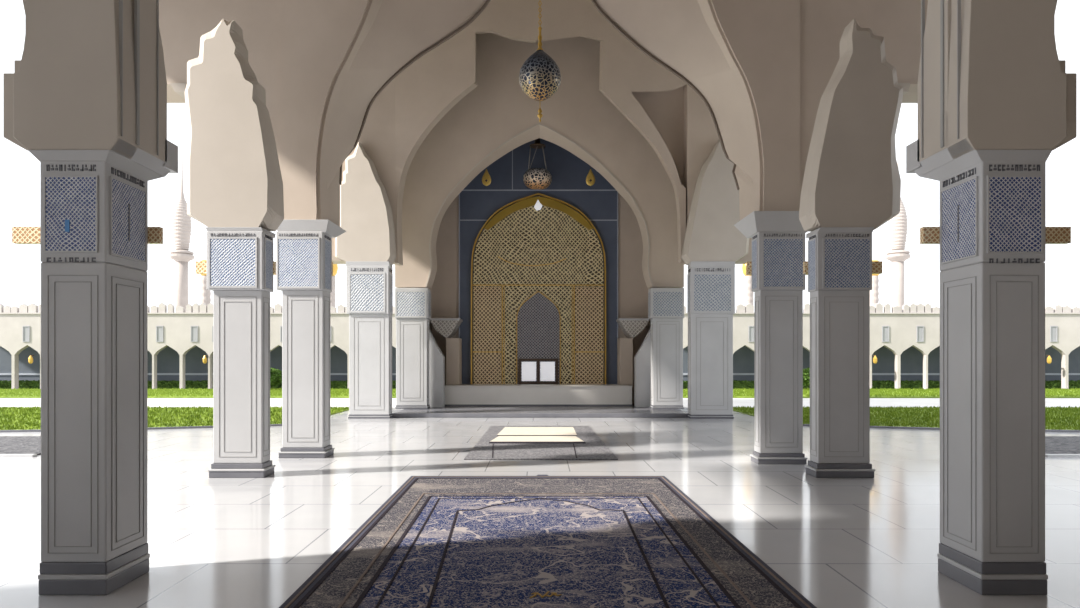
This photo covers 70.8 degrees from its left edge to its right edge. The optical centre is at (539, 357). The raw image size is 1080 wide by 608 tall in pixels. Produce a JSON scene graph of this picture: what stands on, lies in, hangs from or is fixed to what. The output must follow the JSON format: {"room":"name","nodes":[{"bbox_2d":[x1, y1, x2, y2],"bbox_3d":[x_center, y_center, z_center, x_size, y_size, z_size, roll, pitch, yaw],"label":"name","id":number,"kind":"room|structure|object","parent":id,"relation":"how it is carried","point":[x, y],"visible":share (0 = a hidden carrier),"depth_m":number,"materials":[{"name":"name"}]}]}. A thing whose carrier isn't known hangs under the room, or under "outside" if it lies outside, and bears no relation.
{"room":"mosque","nodes":[
{"label":"mosque","id":0,"kind":"room"},
{"bbox_2d":[429,288,431,332],"bbox_3d":[-4.055,-5.665,26.875,0.150,14.670,2.250,0,0,0],"label":"wall","id":1,"kind":"structure","parent":0,"point":[430,323],"depth_m":27.88,"materials":[{"name":"paint"}]},
{"bbox_2d":[395,33,683,288],"bbox_3d":[0.000,-7.677,25.475,14.590,10.646,0.550,0,0,0],"label":"arch","id":2,"kind":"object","parent":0,"point":[497,109],"depth_m":25.20,"materials":[{"name":"paint"}]},
{"bbox_2d":[425,123,653,286],"bbox_3d":[-0.017,-5.066,25.195,7.588,5.437,0.050,0,0,0],"label":"trim","id":3,"kind":"structure","parent":2,"relation":"attached to","point":[525,130],"depth_m":25.17,"materials":[{"name":"paint"}]},
{"bbox_2d":[0,408,1079,607],"bbox_3d":[0.000,1.950,11.750,120.000,0.300,43.500,0,0,0],"label":"floor","id":4,"kind":"structure","parent":0,"point":[874,542],"depth_m":9.40,"materials":[{"name":"tile"}]},
{"bbox_2d":[0,454,36,456],"bbox_3d":[-16.650,1.777,13.840,14.900,0.044,0.120,0,0,0],"label":"kerb","id":5,"kind":"object","parent":4,"relation":"on","point":[1,455],"visible":1,"depth_m":13.78,"materials":[{"name":"stone"}]},
{"bbox_2d":[0,436,40,454],"bbox_3d":[-16.650,1.784,15.550,14.700,0.029,3.300,0,0,0],"label":"gravel bed","id":6,"kind":"object","parent":4,"relation":"on","point":[8,444],"visible":0.4,"depth_m":15.37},
{"bbox_2d":[3,0,177,594],"bbox_3d":[-3.817,-5.600,6.246,1.243,14.800,0.988,0,0,0],"label":"column","id":7,"kind":"structure","parent":4,"relation":"on","point":[86,94],"depth_m":5.77,"materials":[{"name":"stone"}]},
{"bbox_2d":[0,424,281,431],"bbox_3d":[-18.236,1.774,18.332,23.564,0.049,1.203,0,0,-7],"label":"kerb","id":8,"kind":"object","parent":4,"relation":"on","point":[184,427],"visible":0.39,"depth_m":19.22,"materials":[{"name":"grey stone"}]},
{"bbox_2d":[0,405,348,429],"bbox_3d":[-18.290,1.740,22.400,23.421,0.119,9.600,0,0,0],"label":"lawn","id":9,"kind":"structure","parent":4,"relation":"on","point":[11,418],"depth_m":22.58,"materials":[{"name":"green plant"}]},
{"bbox_2d":[0,399,395,407],"bbox_3d":[-32.400,1.794,30.500,55.200,0.011,5.800,0,0,0],"label":"path","id":10,"kind":"object","parent":4,"relation":"on","point":[3,402],"depth_m":30.54,"materials":[{"name":"white stone"}]},
{"bbox_2d":[185,19,283,477],"bbox_3d":[-4.769,-1.718,11.713,1.425,7.035,0.674,0,0,0],"label":"column","id":11,"kind":"structure","parent":4,"relation":"on","point":[235,183],"depth_m":11.45,"materials":[{"name":"stone"}]},
{"bbox_2d":[273,220,345,457],"bbox_3d":[-4.452,-0.343,14.272,1.318,4.285,1.291,0,0,0],"label":"column","id":12,"kind":"structure","parent":4,"relation":"on","point":[304,264],"depth_m":13.70,"materials":[{"name":"stone"}]},
{"bbox_2d":[335,142,395,418],"bbox_3d":[-5.264,-2.347,22.843,1.786,8.294,0.633,0,0,0],"label":"column","id":13,"kind":"structure","parent":4,"relation":"on","point":[367,247],"depth_m":22.60,"materials":[{"name":"stone"}]},
{"bbox_2d":[392,403,688,417],"bbox_3d":[0.030,1.736,25.460,8.999,0.127,5.020,0,0,0],"label":"step","id":14,"kind":"structure","parent":4,"relation":"on","point":[632,411],"depth_m":23.32,"materials":[{"name":"white stone"}]},
{"bbox_2d":[395,288,430,408],"bbox_3d":[-4.203,-0.312,25.168,1.095,3.963,0.630,0,0,0],"label":"column","id":15,"kind":"structure","parent":14,"relation":"on","point":[412,305],"depth_m":24.90,"materials":[{"name":"stone"}]},
{"bbox_2d":[429,318,462,406],"bbox_3d":[-3.383,0.136,26.830,1.103,3.068,2.100,0,0,0],"label":"pier","id":16,"kind":"object","parent":14,"relation":"on","point":[447,327],"visible":0.96,"depth_m":26.80,"materials":[{"name":"stone"}]},
{"bbox_2d":[445,384,631,405],"bbox_3d":[-0.070,1.315,27.200,6.578,0.710,1.560,0,0,0],"label":"platform","id":17,"kind":"object","parent":14,"relation":"on","point":[462,394],"visible":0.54,"depth_m":26.50,"materials":[{"name":"white stone"}]},
{"bbox_2d":[616,318,650,406],"bbox_3d":[3.349,0.136,26.830,1.105,3.068,2.100,0,0,0],"label":"pier","id":18,"kind":"object","parent":14,"relation":"on","point":[631,327],"visible":0.98,"depth_m":26.77,"materials":[{"name":"stone"}]},
{"bbox_2d":[648,288,683,408],"bbox_3d":[4.170,-0.312,25.168,1.095,3.963,0.684,0,0,0],"label":"column","id":19,"kind":"structure","parent":14,"relation":"on","point":[665,305],"depth_m":24.90,"materials":[{"name":"stone"}]},
{"bbox_2d":[464,426,617,459],"bbox_3d":[0.018,1.786,16.691,2.718,0.025,6.559,0,0,0],"label":"floor mat","id":20,"kind":"object","parent":4,"relation":"on","point":[498,442],"visible":1,"depth_m":15.64,"materials":[{"name":"beige fabric"}]},
{"bbox_2d":[279,475,816,607],"bbox_3d":[0.023,1.782,8.025,3.947,0.035,7.150,0,0,0],"label":"rug","id":21,"kind":"object","parent":4,"relation":"on","point":[539,541],"visible":1,"depth_m":6.83,"materials":[{"name":"blue fabric"}]},
{"bbox_2d":[681,140,748,418],"bbox_3d":[5.302,-2.393,22.850,2.011,8.387,0.560,0,0,0],"label":"column","id":22,"kind":"structure","parent":4,"relation":"on","point":[712,246],"depth_m":22.60,"materials":[{"name":"stone"}]},
{"bbox_2d":[734,211,807,463],"bbox_3d":[4.238,-0.343,13.519,1.249,4.285,1.357,0,0,0],"label":"column","id":23,"kind":"structure","parent":4,"relation":"on","point":[775,268],"depth_m":12.90,"materials":[{"name":"stone"}]},
{"bbox_2d":[799,18,902,477],"bbox_3d":[4.851,-1.719,11.720,1.493,7.037,0.660,0,0,0],"label":"column","id":24,"kind":"structure","parent":4,"relation":"on","point":[851,186],"depth_m":11.45,"materials":[{"name":"stone"}]},
{"bbox_2d":[683,399,1079,407],"bbox_3d":[32.400,1.794,30.500,55.200,0.011,5.800,0,0,0],"label":"path","id":25,"kind":"object","parent":4,"relation":"on","point":[736,402],"depth_m":30.54,"materials":[{"name":"white stone"}]},
{"bbox_2d":[733,406,1079,429],"bbox_3d":[18.291,1.740,22.400,23.417,0.119,9.600,0,0,0],"label":"lawn","id":26,"kind":"structure","parent":4,"relation":"on","point":[1056,418],"depth_m":22.63,"materials":[{"name":"green plant"}]},
{"bbox_2d":[803,424,1079,431],"bbox_3d":[18.236,1.774,18.332,23.564,0.049,1.203,0,0,7],"label":"kerb","id":27,"kind":"object","parent":4,"relation":"on","point":[890,427],"visible":0.38,"depth_m":19.18,"materials":[{"name":"grey stone"}]},
{"bbox_2d":[906,0,1076,594],"bbox_3d":[3.845,-5.600,6.246,1.239,14.800,0.988,0,0,0],"label":"column","id":28,"kind":"structure","parent":4,"relation":"on","point":[996,97],"depth_m":5.77,"materials":[{"name":"stone"}]},
{"bbox_2d":[1045,436,1079,453],"bbox_3d":[16.650,1.784,15.550,14.700,0.029,3.300,0,0,0],"label":"gravel bed","id":29,"kind":"object","parent":4,"relation":"on","point":[1053,444],"visible":0.4,"depth_m":15.46,"materials":[{"name":"grey gravel"}]},
{"bbox_2d":[1045,454,1079,456],"bbox_3d":[16.650,1.777,13.840,14.900,0.044,0.120,0,0,0],"label":"kerb","id":30,"kind":"object","parent":4,"relation":"on","point":[1046,455],"visible":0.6,"depth_m":13.78,"materials":[{"name":"stone"}]},
{"bbox_2d":[432,192,647,402],"bbox_3d":[0.000,-5.600,28.150,8.200,14.800,0.300,0,0,0],"label":"wall","id":31,"kind":"structure","parent":0,"point":[632,288],"depth_m":28.00,"materials":[{"name":"paint"}]},
{"bbox_2d":[459,138,617,383],"bbox_3d":[-0.055,-5.378,27.870,5.861,12.676,0.260,0,0,0],"label":"niche","id":32,"kind":"object","parent":31,"relation":"attached to","point":[538,269],"visible":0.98,"depth_m":27.88,"materials":[{"name":"gold metal"}]},
{"bbox_2d":[395,0,685,265],"bbox_3d":[0.101,-7.956,23.625,9.094,10.088,0.650,0,0,0],"label":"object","id":33,"kind":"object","parent":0,"point":[427,89],"depth_m":23.30,"materials":[{"name":"paint"}]},
{"bbox_2d":[332,78,396,264],"bbox_3d":[-5.906,-7.972,23.416,3.002,10.057,0.814,0,0,-5],"label":"trim","id":34,"kind":"structure","parent":33,"relation":"attached to","point":[377,138],"depth_m":23.24,"materials":[{"name":"paint"}]},
{"bbox_2d":[631,86,683,185],"bbox_3d":[3.766,-5.893,23.990,1.922,5.861,0.120,0,0,0],"label":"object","id":35,"kind":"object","parent":33,"relation":"attached to","point":[665,109],"depth_m":23.93,"materials":[{"name":"paint"}]},
{"bbox_2d":[683,84,751,264],"bbox_3d":[5.944,-7.972,23.416,2.927,10.057,0.816,0,0,5],"label":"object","id":36,"kind":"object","parent":33,"relation":"attached to","point":[700,133],"depth_m":23.26,"materials":[{"name":"paint"}]},
{"bbox_2d":[159,0,927,226],"bbox_3d":[0.000,-7.744,14.420,17.485,10.513,1.040,0,0,0],"label":"vaulted ceiling","id":37,"kind":"structure","parent":0,"point":[687,36],"depth_m":14.10,"materials":[{"name":"paint"}]},
{"bbox_2d":[170,83,186,98],"bbox_3d":[-6.603,-4.938,14.325,0.293,0.146,0.950,0,0,0],"label":"trim","id":38,"kind":"structure","parent":37,"relation":"attached to","point":[179,88],"depth_m":13.87,"materials":[{"name":"paint"}]},
{"bbox_2d":[280,0,368,219],"bbox_3d":[-3.683,-7.244,13.895,2.109,9.513,0.110,0,0,0],"label":"arch","id":39,"kind":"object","parent":37,"relation":"attached to","point":[316,36],"depth_m":13.84,"materials":[{"name":"paint"}]},
{"bbox_2d":[339,0,738,189],"bbox_3d":[-0.009,-5.919,14.930,7.888,5.231,0.080,0,0,0],"label":"trim","id":40,"kind":"structure","parent":37,"relation":"attached to","point":[594,2],"depth_m":14.89,"materials":[{"name":"beige paint"}]},
{"bbox_2d":[711,0,799,210],"bbox_3d":[3.683,-7.244,13.895,2.109,9.513,0.110,0,0,0],"label":"arch","id":41,"kind":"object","parent":37,"relation":"attached to","point":[763,36],"depth_m":13.84,"materials":[{"name":"paint"}]},
{"bbox_2d":[898,83,909,94],"bbox_3d":[6.603,-4.938,14.325,0.293,0.146,0.950,0,0,0],"label":"trim","id":42,"kind":"structure","parent":37,"relation":"attached to","point":[905,86],"depth_m":13.86,"materials":[{"name":"paint"}]},
{"bbox_3d":[0.000,-13.150,10.650,18.400,0.300,35.300,0,0,0],"label":"ceiling","id":43,"kind":"structure","parent":0,"visible":0},
{"bbox_2d":[482,167,490,185],"bbox_3d":[-1.873,-9.510,26.566,0.325,6.980,0.168,0,0,0],"label":"pendant","id":44,"kind":"object","parent":43,"relation":"hanging from","point":[486,179],"visible":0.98,"depth_m":26.55,"materials":[{"name":"gold metal"}]},
{"bbox_2d":[523,138,551,189],"bbox_3d":[-0.088,-9.491,26.900,1.026,7.018,1.026,0,0,0],"label":"lantern","id":45,"kind":"object","parent":43,"relation":"hanging from","point":[534,178],"visible":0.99,"depth_m":26.61,"materials":[{"name":"metal"}]},
{"bbox_2d":[519,1,560,121],"bbox_3d":[0.000,-8.376,12.000,0.671,9.314,0.671,0,0,41],"label":"hanging lantern","id":46,"kind":"object","parent":43,"relation":"hanging from","point":[539,75],"visible":1,"depth_m":11.79,"materials":[{"name":"gold metal"}]},
{"bbox_2d":[586,166,594,185],"bbox_3d":[1.768,-9.510,26.566,0.325,6.980,0.168,0,0,0],"label":"pendant","id":47,"kind":"object","parent":43,"relation":"hanging from","point":[590,179],"visible":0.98,"depth_m":26.55,"materials":[{"name":"gold metal"}]},
{"label":"outside","id":48,"kind":"structure","parent":0,"visible":0},
{"bbox_2d":[0,398,1079,398],"bbox_3d":[0.000,1.985,96.750,180.000,0.330,126.500,0,0,0],"label":"ground","id":49,"kind":"structure","parent":48,"point":[0,398],"depth_m":34.16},
{"bbox_2d":[169,147,194,312],"bbox_3d":[-31.090,-9.424,66.000,1.997,22.488,1.997,0,0,0],"label":"minaret","id":50,"kind":"object","parent":49,"relation":"on","point":[181,222],"visible":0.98,"depth_m":65.53,"materials":[{"name":"white stone"}]},
{"bbox_2d":[0,303,395,388],"bbox_3d":[-20.548,-0.677,44.760,29.191,4.994,2.680,0,0,0],"label":"building","id":51,"kind":"structure","parent":49,"relation":"on","point":[178,341],"depth_m":43.50,"materials":[{"name":"stone"}]},
{"bbox_2d":[24,327,28,340],"bbox_3d":[-29.391,-1.374,43.505,0.300,0.816,0.030,0,0,0],"label":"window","id":52,"kind":"structure","parent":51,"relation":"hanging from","point":[26,329],"depth_m":43.49,"materials":[{"name":"white glass"}]},
{"bbox_2d":[28,355,33,363],"bbox_3d":[-28.980,0.080,43.328,0.222,0.500,0.326,0,0,22],"label":"wall lantern","id":53,"kind":"object","parent":51,"relation":"attached to","point":[30,359],"visible":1,"depth_m":43.21,"materials":[{"name":"gold metal"}]},
{"bbox_2d":[157,327,161,340],"bbox_3d":[-21.750,-1.374,43.505,0.300,0.816,0.030,0,0,0],"label":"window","id":54,"kind":"structure","parent":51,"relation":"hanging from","point":[159,329],"depth_m":43.49,"materials":[{"name":"white glass"}]},
{"bbox_2d":[192,327,196,340],"bbox_3d":[-19.775,-1.374,43.505,0.300,0.816,0.030,0,0,0],"label":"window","id":55,"kind":"structure","parent":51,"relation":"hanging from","point":[194,329],"depth_m":43.49,"materials":[{"name":"white glass"}]},
{"bbox_2d":[203,355,206,363],"bbox_3d":[-19.067,0.080,43.328,0.222,0.500,0.326,0,0,22],"label":"wall lantern","id":56,"kind":"object","parent":51,"relation":"attached to","point":[204,357],"visible":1,"depth_m":43.20,"materials":[{"name":"gold metal"}]},
{"bbox_2d":[0,387,395,397],"bbox_3d":[-19.486,1.730,38.850,29.028,0.179,8.700,0,0,0],"label":"grass verge","id":57,"kind":"structure","parent":49,"relation":"on","point":[199,392],"depth_m":37.25,"materials":[{"name":"green plant"}]},
{"bbox_2d":[270,368,281,387],"bbox_3d":[-14.757,1.072,41.493,1.534,1.132,1.308,0,0,0],"label":"shrub","id":58,"kind":"object","parent":57,"relation":"on","point":[275,375],"visible":0.44,"depth_m":41.28,"materials":[{"name":"green plant"}]},
{"bbox_2d":[0,380,395,388],"bbox_3d":[-20.545,1.552,44.901,28.913,0.546,1.140,0,0,0],"label":"hedge","id":59,"kind":"object","parent":49,"relation":"on","point":[4,384],"visible":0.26,"depth_m":44.58,"materials":[{"name":"green plant"}]},
{"bbox_2d":[201,260,210,304],"bbox_3d":[-25.489,-2.829,58.000,1.068,9.299,1.068,0,0,0],"label":"minaret","id":60,"kind":"object","parent":49,"relation":"on","point":[205,294],"visible":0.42,"depth_m":57.71,"materials":[{"name":"white stone"}]},
{"bbox_2d":[330,264,337,307],"bbox_3d":[-15.950,-2.829,58.000,1.068,9.299,1.068,0,0,0],"label":"minaret","id":61,"kind":"object","parent":49,"relation":"on","point":[335,266],"visible":0.27,"depth_m":57.78,"materials":[{"name":"white stone"}]},
{"bbox_2d":[742,264,753,305],"bbox_3d":[15.950,-2.829,58.000,1.068,9.299,1.068,0,0,0],"label":"minaret","id":62,"kind":"object","parent":49,"relation":"on","point":[748,293],"visible":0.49,"depth_m":57.72,"materials":[{"name":"white stone"}]},
{"bbox_2d":[870,260,878,306],"bbox_3d":[25.489,-2.829,58.000,1.068,9.299,1.068,0,0,0],"label":"minaret","id":63,"kind":"object","parent":49,"relation":"on","point":[874,293],"visible":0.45,"depth_m":57.71,"materials":[{"name":"white stone"}]},
{"bbox_2d":[683,303,1079,388],"bbox_3d":[20.548,-0.677,44.760,29.191,4.994,2.680,0,0,0],"label":"building","id":64,"kind":"structure","parent":49,"relation":"on","point":[905,345],"depth_m":43.50,"materials":[{"name":"cream plaster"},{"name":"pale stone"}]},
{"bbox_2d":[750,327,753,340],"bbox_3d":[12.134,-1.374,43.505,0.300,0.816,0.030,0,0,0],"label":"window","id":65,"kind":"structure","parent":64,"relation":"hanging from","point":[751,328],"depth_m":43.49,"materials":[{"name":"white glass"}]},
{"bbox_2d":[873,355,876,363],"bbox_3d":[19.067,0.080,43.328,0.222,0.500,0.326,0,0,-22],"label":"wall lantern","id":66,"kind":"object","parent":64,"relation":"attached to","point":[875,357],"visible":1,"depth_m":43.20,"materials":[{"name":"yellow glass"}]},
{"bbox_2d":[883,327,887,340],"bbox_3d":[19.775,-1.374,43.505,0.300,0.816,0.030,0,0,0],"label":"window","id":67,"kind":"structure","parent":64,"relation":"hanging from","point":[885,329],"depth_m":43.49,"materials":[{"name":"white glass"}]},
{"bbox_2d":[918,327,922,340],"bbox_3d":[21.750,-1.374,43.505,0.300,0.816,0.030,0,0,0],"label":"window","id":68,"kind":"structure","parent":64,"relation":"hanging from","point":[920,329],"depth_m":43.49,"materials":[{"name":"white glass"}]},
{"bbox_2d":[1046,355,1051,363],"bbox_3d":[28.980,0.080,43.328,0.222,0.500,0.326,0,0,-22],"label":"wall lantern","id":69,"kind":"object","parent":64,"relation":"attached to","point":[1049,359],"visible":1,"depth_m":43.21,"materials":[{"name":"yellow glass"}]},
{"bbox_2d":[1051,327,1055,340],"bbox_3d":[29.391,-1.374,43.505,0.300,0.816,0.030,0,0,0],"label":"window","id":70,"kind":"structure","parent":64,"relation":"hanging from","point":[1053,329],"depth_m":43.49,"materials":[{"name":"white glass"}]},
{"bbox_2d":[683,387,1079,397],"bbox_3d":[19.485,1.730,38.850,29.029,0.179,8.700,0,0,0],"label":"grass verge","id":71,"kind":"structure","parent":49,"relation":"on","point":[737,393],"depth_m":37.09,"materials":[{"name":"green plant"}]},
{"bbox_2d":[803,367,809,386],"bbox_3d":[14.730,1.065,41.490,1.520,1.146,1.280,0,0,0],"label":"shrub","id":72,"kind":"object","parent":71,"relation":"on","point":[806,372],"visible":0.36,"depth_m":41.20,"materials":[{"name":"green plant"}]},
{"bbox_2d":[683,380,1079,388],"bbox_3d":[20.551,1.552,44.901,28.913,0.546,1.140,0,0,0],"label":"hedge","id":73,"kind":"object","parent":49,"relation":"on","point":[906,384],"visible":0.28,"depth_m":44.58,"materials":[{"name":"green plant"}]},
{"bbox_2d":[885,147,910,312],"bbox_3d":[31.090,-9.424,66.000,1.997,22.488,1.997,0,0,0],"label":"minaret","id":74,"kind":"object","parent":49,"relation":"on","point":[898,225],"visible":0.68,"depth_m":65.52,"materials":[{"name":"white stone"}]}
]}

